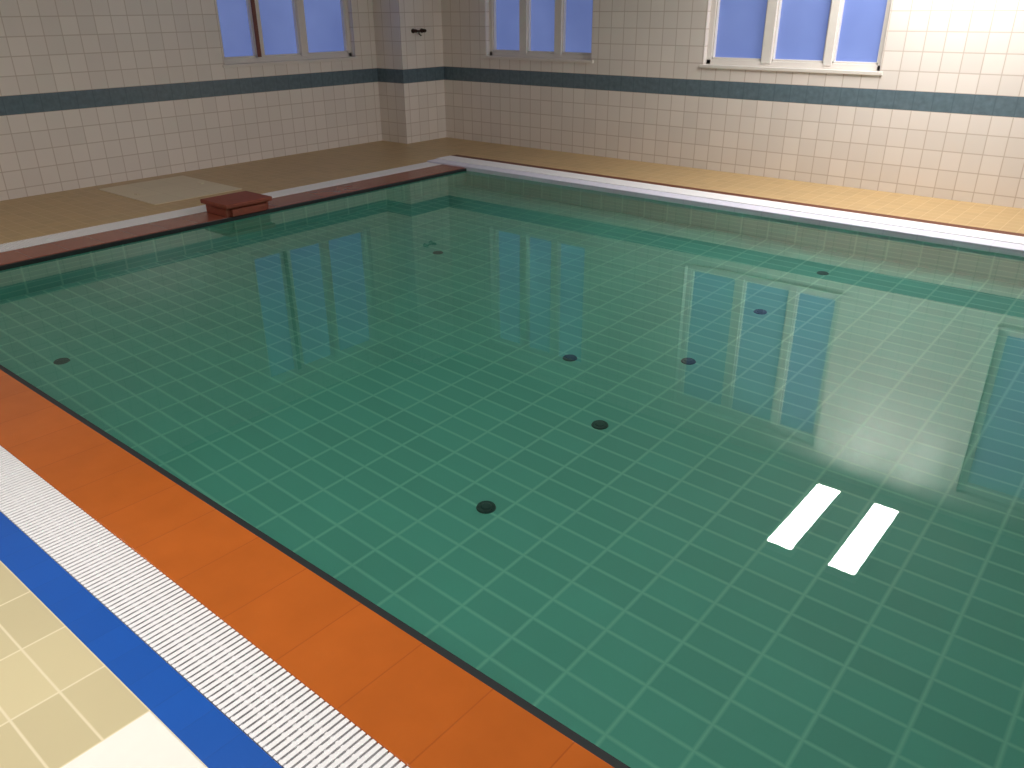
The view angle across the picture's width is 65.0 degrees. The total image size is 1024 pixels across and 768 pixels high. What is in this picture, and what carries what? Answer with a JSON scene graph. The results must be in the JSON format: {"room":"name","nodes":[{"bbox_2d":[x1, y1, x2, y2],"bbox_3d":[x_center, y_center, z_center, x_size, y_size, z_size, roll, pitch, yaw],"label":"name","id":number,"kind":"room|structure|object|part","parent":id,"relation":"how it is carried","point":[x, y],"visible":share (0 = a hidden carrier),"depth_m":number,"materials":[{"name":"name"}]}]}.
{"room":"indoor swimming pool","nodes":[
{"label":"indoor swimming pool","id":0,"kind":"room"},
{"bbox_2d":[0,0,381,200],"bbox_3d":[-4.679,-3.228,7.072,0.250,3.100,10.830,19,31,36],"label":"wall","id":1,"kind":"structure","parent":0,"point":[93,92],"depth_m":8.22,"materials":[{"name":"white tile"}]},
{"bbox_2d":[216,0,347,58],"bbox_3d":[-2.627,-4.597,9.103,0.100,1.710,1.800,19,31,36],"label":"window","id":2,"kind":"structure","parent":1,"relation":"in","point":[323,20],"depth_m":9.30,"materials":[{"name":"blue glass"}]},
{"bbox_3d":[-3.060,-4.388,8.651,0.055,1.640,0.420,19,31,36],"label":"sash","id":3,"kind":"part","parent":2,"relation":"part of","materials":[{"name":"blue glass"}]},
{"bbox_3d":[-2.869,-4.442,8.782,0.015,1.615,0.047,19,31,36],"label":"mullion cover strip","id":4,"kind":"part","parent":2,"relation":"part of","materials":[{"name":"brown wood"}]},
{"bbox_3d":[-2.887,-4.467,8.829,0.090,1.670,0.100,19,31,36],"label":"mullion","id":5,"kind":"part","parent":2,"relation":"part of","materials":[{"name":"brown wood"}]},
{"bbox_3d":[-2.697,-4.574,9.042,0.055,1.640,0.510,19,31,36],"label":"sash","id":6,"kind":"part","parent":2,"relation":"part of","materials":[{"name":"blue glass"}]},
{"bbox_3d":[-2.496,-4.668,9.252,0.090,1.670,0.100,19,31,36],"label":"mullion","id":7,"kind":"part","parent":2,"relation":"part of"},
{"bbox_3d":[-2.274,-4.791,9.500,0.055,1.640,0.610,19,31,36],"label":"sash","id":8,"kind":"part","parent":2,"relation":"part of","materials":[{"name":"blue glass"}]},
{"bbox_2d":[215,0,351,63],"bbox_3d":[-2.635,-4.600,9.109,0.080,1.770,1.840,19,31,36],"label":"frame","id":9,"kind":"object","parent":1,"relation":"attached to","point":[349,54],"visible":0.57,"depth_m":9.61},
{"bbox_2d":[222,57,357,67],"bbox_3d":[-2.589,-3.788,9.452,0.145,0.032,1.900,19,31,36],"label":"sill","id":10,"kind":"structure","parent":1,"relation":"attached to","point":[338,58],"depth_m":9.34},
{"bbox_2d":[372,0,445,143],"bbox_3d":[-1.322,-4.710,10.187,0.480,3.100,0.730,19,31,36],"label":"pillar","id":11,"kind":"structure","parent":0,"point":[410,66],"depth_m":10.28,"materials":[{"name":"beige tile"}]},
{"bbox_2d":[411,28,425,35],"bbox_3d":[-1.162,-4.402,10.063,0.075,0.088,0.202,19,31,36],"label":"tap","id":12,"kind":"object","parent":11,"relation":"attached to","point":[421,30],"depth_m":10.06,"materials":[{"name":"black metal"}]},
{"bbox_2d":[0,137,1023,767],"bbox_3d":[-0.103,-0.145,4.303,12.150,0.212,10.830,19,31,36],"label":"floor","id":13,"kind":"structure","parent":0,"point":[59,700],"depth_m":6.97,"materials":[{"name":"beige tile"}]},
{"bbox_2d":[62,712,205,767],"bbox_3d":[-0.839,1.135,1.347,1.050,0.012,1.045,19,31,36],"label":"bath mat","id":14,"kind":"object","parent":13,"relation":"on","point":[145,742],"visible":1,"depth_m":1.90,"materials":[{"name":"white fabric"}]},
{"bbox_2d":[0,155,1023,767],"bbox_3d":[0.776,-0.005,4.797,9.200,0.917,6.550,19,31,36],"label":"swimming pool","id":15,"kind":"object","parent":13,"relation":"in","point":[253,655],"visible":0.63,"depth_m":2.38,"materials":[{"name":"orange tile"}]},
{"bbox_2d":[200,191,271,216],"bbox_3d":[-2.403,-1.573,7.029,0.400,0.112,0.460,19,31,36],"label":"block","id":16,"kind":"object","parent":15,"relation":"on","point":[243,202],"visible":1,"depth_m":6.93,"materials":[{"name":"red tile"}]},
{"bbox_2d":[0,170,1023,767],"bbox_3d":[0.861,-0.383,4.633,8.080,0.001,5.420,19,31,36],"label":"pool water","id":17,"kind":"object","parent":15,"relation":"in","point":[694,486],"visible":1,"depth_m":3.38,"materials":[{"name":"green liquid"}]},
{"bbox_3d":[2.837,-1.440,6.852,9.200,0.078,0.115,19,31,36],"label":"curb trim","id":18,"kind":"part","parent":15,"relation":"part of","materials":[{"name":"white tile"}]},
{"bbox_2d":[441,0,1023,208],"bbox_3d":[3.278,-3.376,7.273,11.650,3.100,0.250,19,31,36],"label":"wall","id":19,"kind":"structure","parent":0,"point":[943,118],"depth_m":8.09,"materials":[{"name":"white tile"}]},
{"bbox_2d":[484,56,593,62],"bbox_3d":[0.326,-3.903,9.656,1.660,0.032,0.145,19,31,36],"label":"sill","id":20,"kind":"structure","parent":19,"relation":"attached to","point":[485,57],"depth_m":9.56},
{"bbox_2d":[489,0,591,59],"bbox_3d":[0.354,-4.718,9.318,1.600,1.770,0.080,19,31,36],"label":"frame","id":21,"kind":"object","parent":19,"relation":"attached to","point":[492,52],"visible":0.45,"depth_m":9.84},
{"bbox_2d":[493,0,592,55],"bbox_3d":[0.351,-4.716,9.315,1.560,1.710,0.090,19,31,36],"label":"window","id":22,"kind":"structure","parent":19,"relation":"in","point":[579,13],"depth_m":9.54,"materials":[{"name":"blue glass"}]},
{"bbox_3d":[-0.051,-4.865,9.627,0.440,1.640,0.055,19,31,36],"label":"sash","id":23,"kind":"part","parent":22,"relation":"part of","materials":[{"name":"blue glass"}]},
{"bbox_3d":[0.155,-4.785,9.463,0.110,1.670,0.090,19,31,36],"label":"mullion","id":24,"kind":"part","parent":22,"relation":"part of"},
{"bbox_3d":[0.363,-4.721,9.312,0.420,1.640,0.055,19,31,36],"label":"sash","id":25,"kind":"part","parent":22,"relation":"part of","materials":[{"name":"blue glass"}]},
{"bbox_3d":[0.558,-4.644,9.158,0.100,1.670,0.090,19,31,36],"label":"mullion","id":26,"kind":"part","parent":22,"relation":"part of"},
{"bbox_3d":[0.766,-4.580,9.006,0.430,1.640,0.055,19,31,36],"label":"sash","id":27,"kind":"part","parent":22,"relation":"part of","materials":[{"name":"blue glass"}]},
{"bbox_2d":[699,64,882,75],"bbox_3d":[2.693,-3.076,7.859,1.830,0.032,0.145,19,31,36],"label":"sill","id":28,"kind":"structure","parent":19,"relation":"attached to","point":[786,69],"depth_m":7.75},
{"bbox_2d":[706,0,891,70],"bbox_3d":[2.721,-3.892,7.521,1.770,1.770,0.080,19,31,36],"label":"frame","id":29,"kind":"object","parent":19,"relation":"attached to","point":[710,60],"visible":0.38,"depth_m":7.85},
{"bbox_2d":[712,0,888,65],"bbox_3d":[2.718,-3.890,7.518,1.730,1.710,0.090,19,31,36],"label":"window","id":30,"kind":"structure","parent":19,"relation":"in","point":[803,24],"depth_m":7.73,"materials":[{"name":"blue glass"}]},
{"bbox_3d":[2.293,-4.047,7.847,0.550,1.640,0.055,19,31,36],"label":"sash","id":31,"kind":"part","parent":30,"relation":"part of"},
{"bbox_3d":[2.538,-3.953,7.655,0.100,1.670,0.090,19,31,36],"label":"mullion","id":32,"kind":"part","parent":30,"relation":"part of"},
{"bbox_3d":[2.781,-3.877,7.477,0.520,1.640,0.055,19,31,36],"label":"sash","id":33,"kind":"part","parent":30,"relation":"part of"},
{"bbox_3d":[3.006,-3.789,7.299,0.080,1.670,0.090,19,31,36],"label":"mullion","id":34,"kind":"part","parent":30,"relation":"part of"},
{"bbox_3d":[3.203,-3.729,7.157,0.420,1.640,0.055,19,31,36],"label":"sash","id":35,"kind":"part","parent":30,"relation":"part of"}
]}

